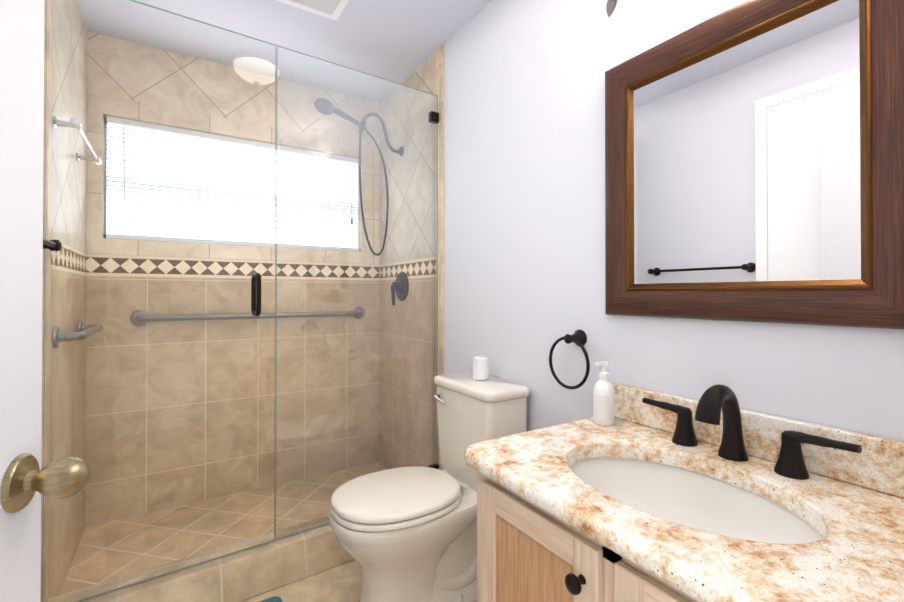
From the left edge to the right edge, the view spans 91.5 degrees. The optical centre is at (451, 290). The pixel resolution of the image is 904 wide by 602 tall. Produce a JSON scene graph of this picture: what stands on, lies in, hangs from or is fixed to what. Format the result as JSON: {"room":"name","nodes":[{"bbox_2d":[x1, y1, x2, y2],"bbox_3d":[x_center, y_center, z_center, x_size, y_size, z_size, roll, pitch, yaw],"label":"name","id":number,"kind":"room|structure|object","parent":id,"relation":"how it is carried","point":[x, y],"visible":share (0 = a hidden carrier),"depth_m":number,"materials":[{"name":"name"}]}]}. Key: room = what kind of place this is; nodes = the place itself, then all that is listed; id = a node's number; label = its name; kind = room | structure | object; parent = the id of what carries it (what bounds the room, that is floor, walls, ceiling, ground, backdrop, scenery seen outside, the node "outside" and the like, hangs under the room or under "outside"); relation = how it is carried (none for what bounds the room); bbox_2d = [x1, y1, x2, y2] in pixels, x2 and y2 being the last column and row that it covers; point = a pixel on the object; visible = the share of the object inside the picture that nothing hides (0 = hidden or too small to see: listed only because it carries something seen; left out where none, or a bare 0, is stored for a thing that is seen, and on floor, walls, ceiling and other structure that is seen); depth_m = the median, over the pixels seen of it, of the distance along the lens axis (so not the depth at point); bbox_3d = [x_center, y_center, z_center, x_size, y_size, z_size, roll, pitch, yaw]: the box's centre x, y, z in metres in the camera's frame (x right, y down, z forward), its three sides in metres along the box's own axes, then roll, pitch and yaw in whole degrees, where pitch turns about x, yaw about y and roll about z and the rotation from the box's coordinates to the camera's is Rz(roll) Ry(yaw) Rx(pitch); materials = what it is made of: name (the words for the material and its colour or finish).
{"room":"bathroom","nodes":[
{"label":"bathroom","id":0,"kind":"room"},
{"bbox_2d":[40,0,52,601],"bbox_3d":[-1.406,-0.052,1.442,0.132,2.440,0.065,0,0,-32],"label":"trim","id":1,"kind":"structure","parent":0,"point":[46,404],"depth_m":1.46,"materials":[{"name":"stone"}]},
{"bbox_2d":[49,0,87,598],"bbox_3d":[-1.629,-0.050,1.790,0.126,2.440,0.760,0,0,-32],"label":"wall tiles","id":2,"kind":"structure","parent":0,"point":[62,224],"depth_m":1.77,"materials":[{"name":"beige tile"}]},
{"bbox_2d":[52,116,101,164],"bbox_3d":[-1.482,-0.585,1.756,0.081,0.043,0.572,0,0,-32],"label":"rail","id":3,"kind":"object","parent":2,"relation":"attached to","point":[75,122],"depth_m":1.62,"materials":[{"name":"silver metal"}]},
{"bbox_2d":[53,319,101,348],"bbox_3d":[-1.512,0.171,1.803,0.086,0.080,0.560,0,0,-32],"label":"grab bar","id":4,"kind":"object","parent":2,"relation":"attached to","point":[81,326],"depth_m":1.61,"materials":[{"name":"silver metal"}]},
{"bbox_2d":[85,31,379,525],"bbox_3d":[-1.165,-0.044,2.603,1.780,2.440,0.120,0,0,-32],"label":"wall tile","id":5,"kind":"structure","parent":0,"point":[161,358],"depth_m":2.45,"materials":[{"name":"beige tile"}]},
{"bbox_2d":[104,118,357,248],"bbox_3d":[-1.208,-0.564,2.615,1.345,0.620,0.030,0,0,-32],"label":"window","id":6,"kind":"structure","parent":5,"relation":"attached to","point":[105,182],"depth_m":2.25,"materials":[{"name":"silver metal"}]},
{"bbox_2d":[106,116,358,251],"bbox_3d":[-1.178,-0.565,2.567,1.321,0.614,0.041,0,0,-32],"label":"window blind","id":7,"kind":"object","parent":6,"relation":"attached to","point":[205,224],"depth_m":2.50,"materials":[{"name":"white plastic"}]},
{"bbox_2d":[130,307,364,325],"bbox_3d":[-1.082,0.146,2.537,1.250,0.080,0.076,0,0,-32],"label":"rail","id":8,"kind":"object","parent":5,"relation":"attached to","point":[140,319],"depth_m":2.42,"materials":[{"name":"silver metal"}]},
{"bbox_2d":[59,462,476,601],"bbox_3d":[-0.260,1.181,1.161,1.780,0.090,3.510,0,0,-32],"label":"floor","id":9,"kind":"structure","parent":0,"point":[246,498],"depth_m":2.06,"materials":[{"name":"tile"}]},
{"bbox_2d":[47,515,353,601],"bbox_3d":[-0.685,1.103,1.842,1.520,0.135,0.188,0,-1,-36],"label":"shower curb","id":10,"kind":"structure","parent":9,"relation":"on","point":[244,575],"depth_m":1.69,"materials":[{"name":"tile"}]},
{"bbox_2d":[42,0,438,601],"bbox_3d":[-0.690,0.007,1.853,1.513,2.052,0.121,0,0,-32],"label":"glass","id":11,"kind":"object","parent":10,"relation":"on","point":[345,86],"visible":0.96,"depth_m":1.75,"materials":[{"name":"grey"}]},
{"bbox_2d":[259,596,281,601],"bbox_3d":[-0.724,1.159,1.288,0.530,0.013,0.580,0,0,-32],"label":"bath mat","id":12,"kind":"object","parent":9,"relation":"on","point":[275,599],"visible":0.98,"depth_m":1.65,"materials":[{"name":"teal fabric"}]},
{"bbox_2d":[328,372,529,601],"bbox_3d":[-0.102,0.769,1.672,0.718,0.799,0.420,0,0,-32],"label":"toilet","id":13,"kind":"object","parent":9,"relation":"on","point":[406,534],"visible":0.88,"depth_m":1.59,"materials":[{"name":"beige ceramic"}]},
{"bbox_2d":[473,356,487,379],"bbox_3d":[0.119,0.324,1.832,0.065,0.090,0.065,0,0,-32],"label":"candle","id":14,"kind":"object","parent":13,"relation":"on","point":[480,367],"visible":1,"depth_m":1.80,"materials":[{"name":"white wax"}]},
{"bbox_2d":[464,382,903,601],"bbox_3d":[0.479,0.688,0.893,0.576,0.948,0.862,0,0,-32],"label":"bathroom vanity","id":15,"kind":"object","parent":9,"relation":"on","point":[715,493],"visible":0.98,"depth_m":0.89,"materials":[{"name":"beige stone"}]},
{"bbox_2d":[593,361,614,425],"bbox_3d":[0.445,0.300,1.293,0.065,0.182,0.060,0,0,-32],"label":"soap bottle","id":16,"kind":"object","parent":15,"relation":"on","point":[603,401],"visible":1,"depth_m":1.27,"materials":[{"name":"white plastic"}]},
{"bbox_2d":[570,457,822,543],"bbox_3d":[0.457,0.508,0.903,0.378,0.156,0.539,0,0,-32],"label":"sink","id":17,"kind":"object","parent":15,"relation":"in","point":[679,493],"depth_m":1.02,"materials":[{"name":"white ceramic"}]},
{"bbox_2d":[642,384,861,479],"bbox_3d":[0.616,0.302,1.005,0.158,0.175,0.455,0,0,-32],"label":"faucet","id":18,"kind":"object","parent":15,"relation":"on","point":[730,434],"depth_m":1.00,"materials":[{"name":"black metal"}]},
{"bbox_2d":[78,0,491,102],"bbox_3d":[-0.260,-1.304,1.179,1.780,0.060,3.510,0,0,-32],"label":"ceiling","id":19,"kind":"structure","parent":0,"point":[399,41],"depth_m":2.16,"materials":[{"name":"white paint"}]},
{"bbox_2d":[276,0,348,20],"bbox_3d":[-0.582,-1.260,1.839,0.300,0.018,0.300,0,0,-32],"label":"ceiling vent","id":20,"kind":"object","parent":19,"relation":"in","point":[332,9],"visible":0.95,"depth_m":1.94,"materials":[{"name":"white"}]},
{"bbox_2d":[444,0,903,441],"bbox_3d":[0.694,-0.054,1.214,0.120,2.440,2.565,0,0,-32],"label":"wall","id":21,"kind":"structure","parent":0,"point":[524,185],"depth_m":1.56,"materials":[{"name":"white paint"}]},
{"bbox_2d":[379,51,435,468],"bbox_3d":[-0.231,-0.043,2.673,0.126,2.440,0.760,0,0,-32],"label":"wall tiles","id":22,"kind":"structure","parent":21,"relation":"attached to","point":[422,76],"depth_m":2.58,"materials":[{"name":"beige tile"}]},
{"bbox_2d":[314,98,403,255],"bbox_3d":[-0.512,-0.622,2.515,0.540,0.838,0.114,0,0,-32],"label":"shower head","id":23,"kind":"object","parent":22,"relation":"attached to","point":[326,109],"depth_m":2.54},
{"bbox_2d":[390,272,408,304],"bbox_3d":[-0.344,-0.012,2.630,0.110,0.200,0.188,0,0,-32],"label":"shower valve","id":24,"kind":"object","parent":22,"relation":"attached to","point":[401,283],"depth_m":2.62,"materials":[{"name":"black metal"}]},
{"bbox_2d":[436,45,443,469],"bbox_3d":[-0.013,-0.046,2.322,0.132,2.440,0.065,0,0,-32],"label":"trim","id":25,"kind":"structure","parent":21,"relation":"attached to","point":[440,71],"depth_m":2.28,"materials":[{"name":"stone"}]},
{"bbox_2d":[549,330,589,388],"bbox_3d":[0.410,0.233,1.487,0.067,0.196,0.177,0,0,-32],"label":"towel ring","id":26,"kind":"object","parent":21,"relation":"attached to","point":[578,338],"visible":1,"depth_m":1.48,"materials":[{"name":"black metal"}]},
{"bbox_2d":[606,0,617,16],"bbox_3d":[0.692,-0.891,0.931,0.192,0.300,0.966,0,0,-32],"label":"sconce","id":27,"kind":"object","parent":21,"relation":"attached to","point":[610,6],"visible":1,"depth_m":1.36,"materials":[{"name":"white glass"}]},
{"bbox_2d":[605,0,903,328],"bbox_3d":[0.675,-0.309,1.097,0.038,0.770,0.705,0,0,-32],"label":"mirror","id":28,"kind":"object","parent":21,"relation":"attached to","point":[754,160],"visible":0.98,"depth_m":1.02,"materials":[{"name":"brown wood"}]},
{"bbox_2d":[611,382,903,497],"bbox_3d":[0.712,0.339,1.043,0.024,0.102,0.862,0,0,-32],"label":"backsplash","id":29,"kind":"structure","parent":21,"relation":"attached to","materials":[{"name":"stone"}]},
{"bbox_3d":[-0.709,-0.060,0.327,0.120,2.440,2.565,0,0,-32],"label":"wall","id":30,"kind":"structure","parent":0,"visible":0},
{"bbox_2d":[0,0,89,601],"bbox_3d":[-0.432,0.139,0.261,0.270,2.018,0.698,0,0,-32],"label":"door","id":31,"kind":"structure","parent":30,"relation":"in","point":[26,482],"depth_m":0.54,"materials":[{"name":"white paint"}]},
{"bbox_2d":[43,238,61,250],"bbox_3d":[-1.050,-0.135,1.056,0.081,0.056,0.616,0,0,-32],"label":"towel bar","id":32,"kind":"object","parent":30,"relation":"attached to","point":[53,245],"visible":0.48,"depth_m":1.29,"materials":[{"name":"black metal"}]}
]}

